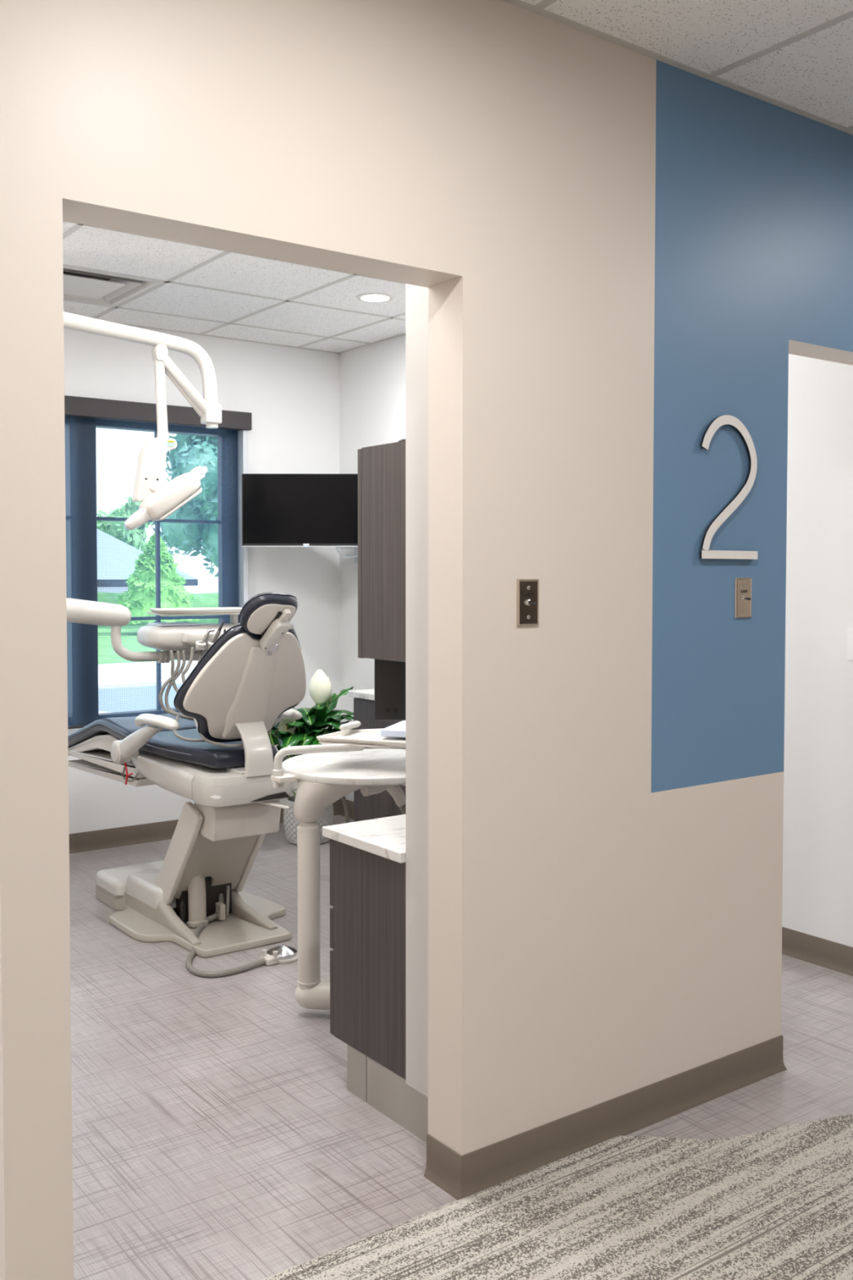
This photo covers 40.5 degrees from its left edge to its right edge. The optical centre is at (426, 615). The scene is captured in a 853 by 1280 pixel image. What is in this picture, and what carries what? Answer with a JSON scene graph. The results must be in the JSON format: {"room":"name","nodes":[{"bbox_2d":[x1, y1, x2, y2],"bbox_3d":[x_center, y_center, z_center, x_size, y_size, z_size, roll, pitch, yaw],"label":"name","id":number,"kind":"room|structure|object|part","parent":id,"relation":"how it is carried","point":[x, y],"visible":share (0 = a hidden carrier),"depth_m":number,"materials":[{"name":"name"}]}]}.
{"room":"dental clinic","nodes":[
{"label":"dental clinic","id":0,"kind":"room"},
{"bbox_2d":[0,186,73,1279],"bbox_3d":[-1.819,-0.143,3.566,0.122,2.900,3.794,-1,2,-36],"label":"wall partition","id":1,"kind":"structure","parent":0,"point":[37,1237],"depth_m":2.05,"materials":[{"name":"beige paint"}]},
{"bbox_2d":[63,325,340,834],"bbox_3d":[-2.477,-0.212,5.560,8.600,2.900,0.200,-1,2,-36],"label":"wall","id":2,"kind":"structure","parent":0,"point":[291,395],"depth_m":6.55,"materials":[{"name":"white paint"}]},
{"bbox_2d":[64,395,156,423],"bbox_3d":[-1.640,-1.056,5.974,0.486,0.105,0.073,-1,2,-36],"label":"roller shade","id":3,"kind":"object","parent":2,"relation":"attached to","point":[117,410],"depth_m":5.94,"materials":[{"name":"grey fabric"}]},
{"bbox_2d":[64,416,238,726],"bbox_3d":[-1.471,-0.244,6.274,0.973,1.625,0.140,-1,2,-36],"label":"window","id":4,"kind":"structure","parent":2,"relation":"attached to","point":[227,440],"depth_m":6.00,"materials":[{"name":"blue metal"}]},
{"bbox_2d":[166,404,205,427],"bbox_3d":[-1.307,-1.064,6.219,0.220,0.105,0.073,-1,2,-36],"label":"roller shade","id":5,"kind":"object","parent":2,"relation":"attached to","point":[178,415],"depth_m":6.18,"materials":[{"name":"grey fabric"}]},
{"bbox_2d":[68,799,340,853],"bbox_3d":[-1.702,1.172,6.047,2.951,0.100,0.012,-1,2,-36],"label":"baseboard","id":6,"kind":"structure","parent":2,"relation":"attached to","point":[94,840],"depth_m":6.12,"materials":[{"name":"beige plastic"}]},
{"bbox_2d":[217,409,251,607],"bbox_3d":[-1.078,-0.585,6.404,0.204,1.077,0.073,-1,2,-36],"label":"roller shade","id":7,"kind":"object","parent":2,"relation":"attached to","point":[240,421],"depth_m":6.44,"materials":[{"name":"grey fabric"}]},
{"bbox_2d":[62,222,405,352],"bbox_3d":[-1.332,-1.472,3.959,8.600,0.049,3.664,-1,2,-36],"label":"ceiling","id":8,"kind":"structure","parent":0,"point":[90,247],"depth_m":5.43,"materials":[{"name":"tile"}]},
{"bbox_2d":[62,266,163,306],"bbox_3d":[-1.583,-1.526,5.228,0.586,0.081,0.586,-1,2,-36],"label":"ceiling vent","id":9,"kind":"object","parent":8,"relation":"in","point":[81,285],"visible":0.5,"depth_m":5.28,"materials":[{"name":"white plastic"}]},
{"bbox_3d":[-1.583,-1.488,5.229,0.336,0.005,0.336,-1,2,-36],"label":"panel","id":10,"kind":"part","parent":9,"relation":"part of","materials":[{"name":"white plastic"}]},
{"bbox_2d":[63,311,222,530],"bbox_3d":[-1.454,-0.916,4.602,1.382,1.144,0.215,-1,2,-36],"label":"light","id":11,"kind":"object","parent":8,"relation":"hanging from","point":[160,500],"visible":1,"depth_m":4.83,"materials":[{"name":"white plastic"}]},
{"bbox_3d":[-1.187,-0.400,4.764,0.116,0.099,0.068,-1,2,-36],"label":"handle","id":12,"kind":"part","parent":11,"relation":"part of","materials":[{"name":"white plastic"}]},
{"bbox_3d":[-1.433,-1.040,4.622,1.307,0.430,0.062,-1,2,-36],"label":"arm","id":13,"kind":"part","parent":11,"relation":"part of","materials":[{"name":"white plastic"}]},
{"bbox_3d":[-1.022,-0.977,4.914,0.263,0.268,0.044,-1,2,-36],"label":"flex arm","id":14,"kind":"part","parent":11,"relation":"part of","materials":[{"name":"white plastic"}]},
{"bbox_3d":[-1.038,-0.960,4.930,0.207,0.217,0.030,-1,2,-36],"label":"flex arm","id":15,"kind":"part","parent":11,"relation":"part of","materials":[{"name":"white plastic"}]},
{"bbox_2d":[88,225,352,274],"bbox_3d":[-0.615,-1.462,4.428,1.195,0.009,0.586,-1,2,-36],"label":"tile","id":16,"kind":"object","parent":8,"relation":"attached to","point":[88,225],"visible":0.06,"depth_m":4.62,"materials":[{"name":"white tile"}]},
{"bbox_2d":[355,293,394,302],"bbox_3d":[-0.243,-1.495,5.457,0.178,0.013,0.178,-1,2,-36],"label":"recessed light","id":17,"kind":"object","parent":8,"relation":"in","point":[366,297],"visible":1,"depth_m":5.43,"materials":[{"name":"white plastic"}]},
{"bbox_2d":[361,294,388,302],"bbox_3d":[-0.243,-1.495,5.457,0.130,0.013,0.130,-1,2,-36],"label":"diffuser","id":18,"kind":"object","parent":17,"relation":"attached to","point":[365,298],"depth_m":5.44,"materials":[{"name":"white plastic"}]},
{"bbox_2d":[405,284,428,1097],"bbox_3d":[0.414,-0.107,3.150,1.000,2.620,0.216,-1,2,-36],"label":"wall","id":19,"kind":"structure","parent":0,"point":[416,296],"depth_m":2.91,"materials":[{"name":"grey paint"}]},
{"bbox_2d":[0,0,852,1155],"bbox_3d":[-0.209,-0.104,2.477,8.600,2.900,0.130,-1,2,-36],"label":"wall","id":20,"kind":"structure","parent":0,"point":[620,252],"depth_m":2.77,"materials":[{"name":"beige paint"}]},
{"bbox_2d":[62,221,405,353],"bbox_3d":[-1.332,-1.449,3.959,8.600,0.008,3.664,-1,2,-36],"label":"grid","id":21,"kind":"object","parent":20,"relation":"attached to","point":[77,226],"depth_m":5.60,"materials":[{"name":"metal"}]},
{"bbox_2d":[405,1084,427,1142],"bbox_3d":[0.409,1.262,3.195,0.989,0.120,0.217,-1,2,-36],"label":"trim","id":22,"kind":"structure","parent":20,"relation":"attached to","point":[416,1103],"depth_m":2.95,"materials":[{"name":"grey"}]},
{"bbox_2d":[516,578,538,626],"bbox_3d":[0.244,-0.030,2.719,0.068,0.112,0.022,-1,2,-36],"label":"switch","id":23,"kind":"object","parent":20,"relation":"attached to","point":[527,589],"visible":1,"depth_m":2.72,"materials":[{"name":"metal"}]},
{"bbox_2d":[423,1035,786,1199],"bbox_3d":[0.519,1.277,3.053,1.200,0.100,0.142,-1,2,-36],"label":"baseboard","id":24,"kind":"structure","parent":20,"relation":"attached to","point":[467,1175],"depth_m":2.91,"materials":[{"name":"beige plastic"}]},
{"bbox_2d":[502,0,852,134],"bbox_3d":[0.898,-1.341,0.866,8.673,0.008,3.706,-1,2,-36],"label":"ceiling grid","id":25,"kind":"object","parent":20,"relation":"attached to","point":[539,9],"depth_m":2.89,"materials":[{"name":"metal"}]},
{"bbox_2d":[699,414,757,559],"bbox_3d":[0.819,-0.346,3.135,0.235,0.387,0.014,-1,2,-36],"label":"room number","id":26,"kind":"object","parent":20,"relation":"attached to","point":[731,420],"visible":1,"depth_m":3.13,"materials":[{"name":"metal"}]},
{"bbox_2d":[734,577,751,618],"bbox_3d":[0.880,-0.048,3.186,0.068,0.112,0.022,-1,2,-36],"label":"switch","id":27,"kind":"object","parent":20,"relation":"attached to","point":[743,586],"visible":1,"depth_m":3.19,"materials":[{"name":"metal"}]},
{"bbox_2d":[69,814,852,1279],"bbox_3d":[-0.227,1.394,2.552,8.800,0.100,7.800,-1,2,-36],"label":"floor","id":28,"kind":"structure","parent":0,"point":[219,1132],"depth_m":3.12,"materials":[{"name":"tile"}]},
{"bbox_2d":[67,592,306,957],"bbox_3d":[-1.081,0.574,4.983,0.663,1.370,1.970,-1,2,-36],"label":"dental chair","id":29,"kind":"object","parent":28,"relation":"on","point":[251,680],"visible":0.98,"depth_m":4.47,"materials":[{"name":"white plastic"}]},
{"bbox_3d":[-1.274,0.638,5.202,0.380,0.056,0.848,-1,2,-36],"label":"toe board rail","id":30,"kind":"part","parent":29,"relation":"part of","materials":[{"name":"white plastic"}]},
{"bbox_3d":[-1.319,0.695,5.265,0.340,0.067,0.898,-1,2,-36],"label":"toe board rail","id":31,"kind":"part","parent":29,"relation":"part of","materials":[{"name":"white plastic"}]},
{"bbox_2d":[67,712,195,748],"bbox_3d":[-1.366,0.566,5.325,0.422,0.248,1.082,-1,2,-36],"label":"cushion","id":32,"kind":"object","parent":29,"relation":"on","point":[101,733],"depth_m":5.08,"materials":[{"name":"blue leather"}]},
{"bbox_2d":[66,597,243,747],"bbox_3d":[-1.288,0.175,4.450,1.765,0.636,0.858,-1,2,-36],"label":"dental delivery unit","id":33,"kind":"object","parent":29,"relation":"on","point":[183,641],"visible":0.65,"depth_m":4.78,"materials":[{"name":"white plastic"}]},
{"bbox_3d":[-1.700,-0.013,4.487,1.151,0.146,0.098,-1,2,-36],"label":"arm","id":34,"kind":"part","parent":33,"relation":"part of","materials":[{"name":"white plastic"}]},
{"bbox_2d":[149,607,242,613],"bbox_3d":[-0.977,-0.022,4.992,0.448,0.014,0.288,-1,2,-31],"label":"tray","id":35,"kind":"object","parent":33,"relation":"on","point":[193,610],"visible":0.8,"depth_m":4.91,"materials":[{"name":"white plastic"}]},
{"bbox_2d":[195,640,206,649],"bbox_3d":[-0.924,0.124,4.734,0.044,0.037,0.045,-1,2,-36],"label":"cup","id":36,"kind":"object","parent":33,"relation":"on","point":[200,645],"depth_m":4.72,"materials":[{"name":"white plastic"}]},
{"bbox_2d":[207,640,213,648],"bbox_3d":[-0.882,0.122,4.765,0.044,0.037,0.045,-1,2,-36],"label":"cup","id":37,"kind":"object","parent":33,"relation":"on","point":[209,642],"depth_m":4.75,"materials":[{"name":"white plastic"}]},
{"bbox_3d":[-0.850,0.017,5.107,0.025,0.054,0.030,-1,2,-36],"label":"tray post","id":38,"kind":"part","parent":33,"relation":"part of","materials":[{"name":"white plastic"}]},
{"bbox_3d":[-0.951,1.250,4.828,0.663,0.029,0.970,-1,2,-36],"label":"plate","id":39,"kind":"part","parent":29,"relation":"part of","materials":[{"name":"beige metal"}]},
{"bbox_2d":[139,728,276,768],"bbox_3d":[-0.869,0.529,4.648,0.427,0.082,0.636,-1,2,-36],"label":"seat cushion","id":40,"kind":"object","parent":29,"relation":"on","point":[164,749],"depth_m":4.47,"materials":[{"name":"blue leather"}]},
{"bbox_3d":[-0.850,0.988,4.663,0.290,0.350,0.275,-1,2,-36],"label":"lift arm","id":41,"kind":"part","parent":29,"relation":"part of","materials":[{"name":"beige metal"}]},
{"bbox_2d":[225,766,244,774],"bbox_3d":[-0.677,0.586,4.400,0.135,0.014,0.125,-1,2,-36],"label":"socket","id":42,"kind":"object","parent":29,"relation":"attached to","point":[230,770],"depth_m":4.36,"materials":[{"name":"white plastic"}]},
{"bbox_2d":[174,625,301,742],"bbox_3d":[-0.673,0.261,4.389,0.545,0.461,0.265,-1,2,-36],"label":"backrest cushion","id":43,"kind":"object","parent":29,"relation":"on","point":[238,690],"depth_m":4.32,"materials":[{"name":"blue leather"}]},
{"bbox_3d":[-0.654,0.286,4.363,0.175,0.368,0.210,-1,2,-36],"label":"panel","id":44,"kind":"part","parent":29,"relation":"part of","materials":[{"name":"white plastic"}]},
{"bbox_2d":[240,592,297,635],"bbox_3d":[-0.573,-0.004,4.220,0.211,0.160,0.168,-1,2,-36],"label":"cushion","id":45,"kind":"object","parent":29,"relation":"on","point":[265,613],"depth_m":4.17,"materials":[{"name":"blue leather"}]},
{"bbox_3d":[-0.594,0.716,4.386,0.169,0.029,0.026,1,2,25],"label":"stop lever","id":46,"kind":"part","parent":29,"relation":"part of","materials":[{"name":"white plastic"}]},
{"bbox_3d":[-0.502,0.040,4.231,0.020,0.020,0.041,2,3,41],"label":"release knob","id":47,"kind":"part","parent":29,"relation":"part of","materials":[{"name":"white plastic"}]},
{"bbox_2d":[186,893,297,977],"bbox_3d":[-0.800,1.213,4.435,0.412,0.131,0.619,-1,2,-36],"label":"foot pedal","id":48,"kind":"object","parent":28,"relation":"on","point":[281,953],"visible":0.96,"depth_m":4.26,"materials":[{"name":"white plastic"}]},
{"bbox_3d":[-0.599,1.247,4.267,0.018,0.026,0.018,-1,2,-36],"label":"valve knob","id":49,"kind":"part","parent":48,"relation":"part of","materials":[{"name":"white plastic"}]},
{"bbox_3d":[-0.556,1.248,4.249,0.018,0.026,0.018,-1,2,-36],"label":"valve knob","id":50,"kind":"part","parent":48,"relation":"part of","materials":[{"name":"white plastic"}]},
{"bbox_2d":[267,669,354,844],"bbox_3d":[-0.629,0.752,6.260,0.629,0.925,0.644,-1,2,-36],"label":"potted plant","id":51,"kind":"object","parent":28,"relation":"on","point":[288,732],"visible":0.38,"depth_m":6.13,"materials":[{"name":"green plant"}]},
{"bbox_3d":[-0.748,0.819,6.138,0.197,0.409,0.013,-1,2,-36],"label":"flower stem","id":52,"kind":"part","parent":51,"relation":"part of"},
{"bbox_3d":[-0.636,1.101,6.233,0.275,0.230,0.275,-1,2,-36],"label":"pot","id":53,"kind":"part","parent":51,"relation":"part of","materials":[{"name":"white plastic"}]},
{"bbox_2d":[271,741,405,1009],"bbox_3d":[-0.157,0.842,3.914,0.666,0.864,0.620,1,2,19],"label":"table","id":54,"kind":"object","parent":28,"relation":"on","point":[328,771],"visible":0.78,"depth_m":3.73,"materials":[{"name":"white plastic"}]},
{"bbox_3d":[-0.382,0.958,3.758,0.073,0.537,0.073,-1,2,-36],"label":"post","id":55,"kind":"part","parent":54,"relation":"part of","materials":[{"name":"white plastic"}]},
{"bbox_3d":[-0.382,0.652,3.747,0.060,0.100,0.060,-1,2,-36],"label":"post","id":56,"kind":"part","parent":54,"relation":"part of","materials":[{"name":"white plastic"}]},
{"bbox_3d":[-0.176,1.235,3.740,0.507,0.092,0.092,0,2,7],"label":"foot arm","id":57,"kind":"part","parent":54,"relation":"part of","materials":[{"name":"white plastic"}]},
{"bbox_2d":[271,741,405,787],"bbox_3d":[-0.229,0.482,3.781,0.507,0.136,0.317,-1,2,-36],"label":"tray","id":58,"kind":"object","parent":54,"relation":"on","point":[357,772],"depth_m":3.72,"materials":[{"name":"white plastic"}]},
{"bbox_2d":[316,720,405,746],"bbox_3d":[-0.117,0.390,3.894,0.393,0.044,0.365,1,2,24],"label":"tray","id":59,"kind":"object","parent":54,"relation":"on","point":[363,736],"depth_m":3.86,"materials":[{"name":"white plastic"}]},
{"bbox_3d":[-0.261,0.378,3.963,0.029,0.024,0.127,1,2,23],"label":"tray handle","id":60,"kind":"part","parent":59,"relation":"part of","materials":[{"name":"white plastic"}]},
{"bbox_2d":[380,720,405,737],"bbox_3d":[0.005,0.386,3.905,0.259,0.022,0.260,1,2,15],"label":"case","id":61,"kind":"object","parent":59,"relation":"on","point":[397,730],"visible":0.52,"depth_m":3.81,"materials":[{"name":"white plastic"}]},
{"bbox_2d":[341,784,405,822],"bbox_3d":[-0.138,0.857,3.733,0.250,0.697,0.150,-1,2,-21],"label":"hose","id":62,"kind":"object","parent":54,"relation":"on","point":[396,792],"visible":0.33,"depth_m":3.75,"materials":[{"name":"white plastic"}]},
{"bbox_2d":[329,839,405,1128],"bbox_3d":[0.238,0.967,3.425,1.000,0.694,0.375,-1,2,-36],"label":"base cabinet","id":63,"kind":"object","parent":28,"relation":"on","point":[367,890],"visible":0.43,"depth_m":3.12,"materials":[{"name":"laminate"}]},
{"bbox_3d":[0.133,0.717,3.560,0.998,0.188,0.020,-1,2,-36],"label":"drawer","id":64,"kind":"part","parent":63,"relation":"part of","materials":[{"name":"laminate"}]},
{"bbox_3d":[0.133,0.876,3.565,0.998,0.114,0.020,-1,2,-36],"label":"drawer","id":65,"kind":"part","parent":63,"relation":"part of","materials":[{"name":"laminate"}]},
{"bbox_3d":[0.133,1.060,3.571,0.998,0.238,0.020,-1,2,-36],"label":"drawer","id":66,"kind":"part","parent":63,"relation":"part of","materials":[{"name":"laminate"}]},
{"bbox_2d":[322,813,405,862],"bbox_3d":[0.232,0.605,3.416,1.026,0.028,0.387,-1,2,-36],"label":"countertop","id":67,"kind":"structure","parent":63,"relation":"on","point":[385,837],"depth_m":3.17,"materials":[{"name":"white stone"}]},
{"bbox_2d":[353,697,405,822],"bbox_3d":[0.262,0.832,5.363,0.578,0.828,1.380,-1,2,-36],"label":"base cabinet","id":68,"kind":"object","parent":28,"relation":"on","point":[381,805],"visible":0.02,"depth_m":5.63,"materials":[{"name":"laminate"}]},
{"bbox_2d":[347,688,374,700],"bbox_3d":[0.259,0.403,5.352,0.578,0.030,1.410,-1,2,-36],"label":"countertop","id":69,"kind":"structure","parent":68,"relation":"on","point":[368,694],"depth_m":5.67,"materials":[{"name":"white stone"}]},
{"bbox_3d":[-0.048,0.785,5.346,0.020,0.722,0.343,-1,2,-36],"label":"door","id":70,"kind":"part","parent":68,"relation":"part of","materials":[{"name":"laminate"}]},
{"bbox_2d":[262,1113,852,1279],"bbox_3d":[0.929,1.396,0.979,8.600,0.006,3.697,-1,2,-36],"label":"floor","id":71,"kind":"structure","parent":0,"point":[775,1203],"depth_m":2.56,"materials":[{"name":"beige carpet"}]},
{"bbox_2d":[339,334,852,946],"bbox_3d":[0.618,-0.207,5.437,0.120,2.900,3.664,-1,2,-36],"label":"wall","id":72,"kind":"structure","parent":0,"point":[818,840],"depth_m":4.27,"materials":[{"name":"white paint"}]},
{"bbox_2d":[241,473,357,563],"bbox_3d":[-0.655,-0.536,6.503,0.699,0.482,0.434,0,2,0],"label":"television","id":73,"kind":"object","parent":72,"relation":"attached to","point":[278,509],"visible":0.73,"depth_m":6.29,"materials":[{"name":"black plastic"}]},
{"bbox_3d":[-0.655,-0.376,6.308,0.699,0.004,0.031,0,2,0],"label":"trim","id":74,"kind":"part","parent":73,"relation":"part of","materials":[{"name":"metal"}]},
{"bbox_3d":[-0.520,-0.444,6.519,0.084,0.130,0.431,2,3,37],"label":"wall arm","id":75,"kind":"part","parent":73,"relation":"part of","materials":[{"name":"metal"}]},
{"bbox_3d":[-0.373,-0.400,6.666,0.014,0.200,0.140,-1,2,-36],"label":"wall plate","id":76,"kind":"part","parent":73,"relation":"part of","materials":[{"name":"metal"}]},
{"bbox_2d":[357,439,405,662],"bbox_3d":[0.283,-0.179,3.325,1.000,0.574,0.226,-1,2,-36],"label":"upper cabinet","id":77,"kind":"object","parent":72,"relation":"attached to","point":[381,468],"visible":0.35,"depth_m":3.02,"materials":[{"name":"laminate"}]},
{"bbox_3d":[0.021,-0.171,3.261,0.499,0.562,0.019,-1,2,-36],"label":"door","id":78,"kind":"part","parent":77,"relation":"part of","materials":[{"name":"laminate"}]},
{"bbox_2d":[374,658,405,719],"bbox_3d":[0.007,0.199,3.214,0.300,0.172,0.104,0,2,0],"label":"panel","id":79,"kind":"object","parent":77,"relation":"hanging from","point":[389,675],"visible":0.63,"depth_m":3.17,"materials":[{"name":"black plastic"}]},
{"bbox_2d":[339,798,852,976],"bbox_3d":[0.564,1.194,5.446,0.012,0.100,3.664,-1,2,-36],"label":"baseboard","id":80,"kind":"structure","parent":72,"relation":"attached to","point":[821,952],"depth_m":4.26,"materials":[{"name":"beige plastic"}]},
{"bbox_2d":[847,628,852,660],"bbox_3d":[1.527,0.104,4.101,0.009,0.115,0.080,-1,2,-36],"label":"light switch","id":81,"kind":"object","parent":72,"relation":"attached to","point":[850,631],"visible":1,"depth_m":4.12,"materials":[{"name":"white plastic"}]},
{"bbox_2d":[521,0,852,127],"bbox_3d":[0.928,-1.365,0.887,8.600,0.049,3.706,-1,2,-36],"label":"ceiling","id":82,"kind":"structure","parent":0,"point":[813,73],"depth_m":2.81,"materials":[{"name":"tile"}]},
{"label":"outside","id":83,"kind":"structure","parent":0,"visible":0},
{"bbox_2d":[97,528,197,593],"bbox_3d":[-24.410,-2.362,62.033,20.200,6.250,13.050,-1,2,-36],"label":"house","id":84,"kind":"structure","parent":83,"point":[116,557],"depth_m":61.97,"materials":[{"name":"white brick"}]},
{"bbox_3d":[-16.796,-0.342,60.861,3.000,2.300,0.070,-1,2,-36],"label":"garage door","id":85,"kind":"part","parent":84,"relation":"part of","materials":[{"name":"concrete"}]},
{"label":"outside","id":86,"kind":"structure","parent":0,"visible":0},
{"bbox_2d":[97,622,203,664],"bbox_3d":[-0.233,0.445,34.120,80.000,0.200,16.800,-1,2,-36],"label":"lawn","id":87,"kind":"structure","parent":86,"point":[106,654],"depth_m":25.20,"materials":[{"name":"green plant"}]},
{"bbox_2d":[97,591,218,626],"bbox_3d":[-6.372,-0.056,38.404,31.497,1.578,1.593,-2,3,-42],"label":"hedge","id":88,"kind":"object","parent":87,"relation":"on","point":[208,599],"visible":0.02,"depth_m":36.72,"materials":[{"name":"green plant"}]},
{"bbox_2d":[115,533,204,625],"bbox_3d":[-7.074,-0.816,30.094,2.512,2.714,2.346,-1,2,-36],"label":"conifer","id":89,"kind":"object","parent":87,"relation":"on","point":[140,597],"visible":0.72,"depth_m":29.60,"materials":[{"name":"green plant"}]},
{"bbox_2d":[150,434,217,577],"bbox_3d":[-5.612,-3.248,34.227,5.161,7.408,3.504,0,2,1],"label":"leafy tree","id":90,"kind":"object","parent":87,"relation":"on","point":[191,451],"visible":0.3,"depth_m":33.69,"materials":[{"name":"green plant"}]},
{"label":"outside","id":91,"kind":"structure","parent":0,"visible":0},
{"bbox_2d":[96,496,151,551],"bbox_3d":[-21.829,-3.981,80.069,6.145,8.825,6.903,-1,2,-36],"label":"leafy tree","id":92,"kind":"object","parent":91,"point":[116,529],"visible":0.28,"depth_m":78.47,"materials":[{"name":"green plant"}]},
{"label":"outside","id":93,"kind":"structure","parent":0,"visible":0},
{"bbox_2d":[97,684,182,711],"bbox_3d":[3.585,1.093,16.274,65.000,0.150,9.300,-1,2,-36],"label":"parking lot","id":94,"kind":"structure","parent":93,"point":[134,698],"depth_m":14.84,"materials":[{"name":"grey asphalt"}]},
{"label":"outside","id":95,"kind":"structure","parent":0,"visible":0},
{"bbox_2d":[97,660,198,688],"bbox_3d":[-0.250,0.883,21.487,65.000,0.205,3.650,-1,2,-36],"label":"sidewalk","id":96,"kind":"structure","parent":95,"point":[137,673],"depth_m":17.86,"materials":[{"name":"concrete"}]}
]}

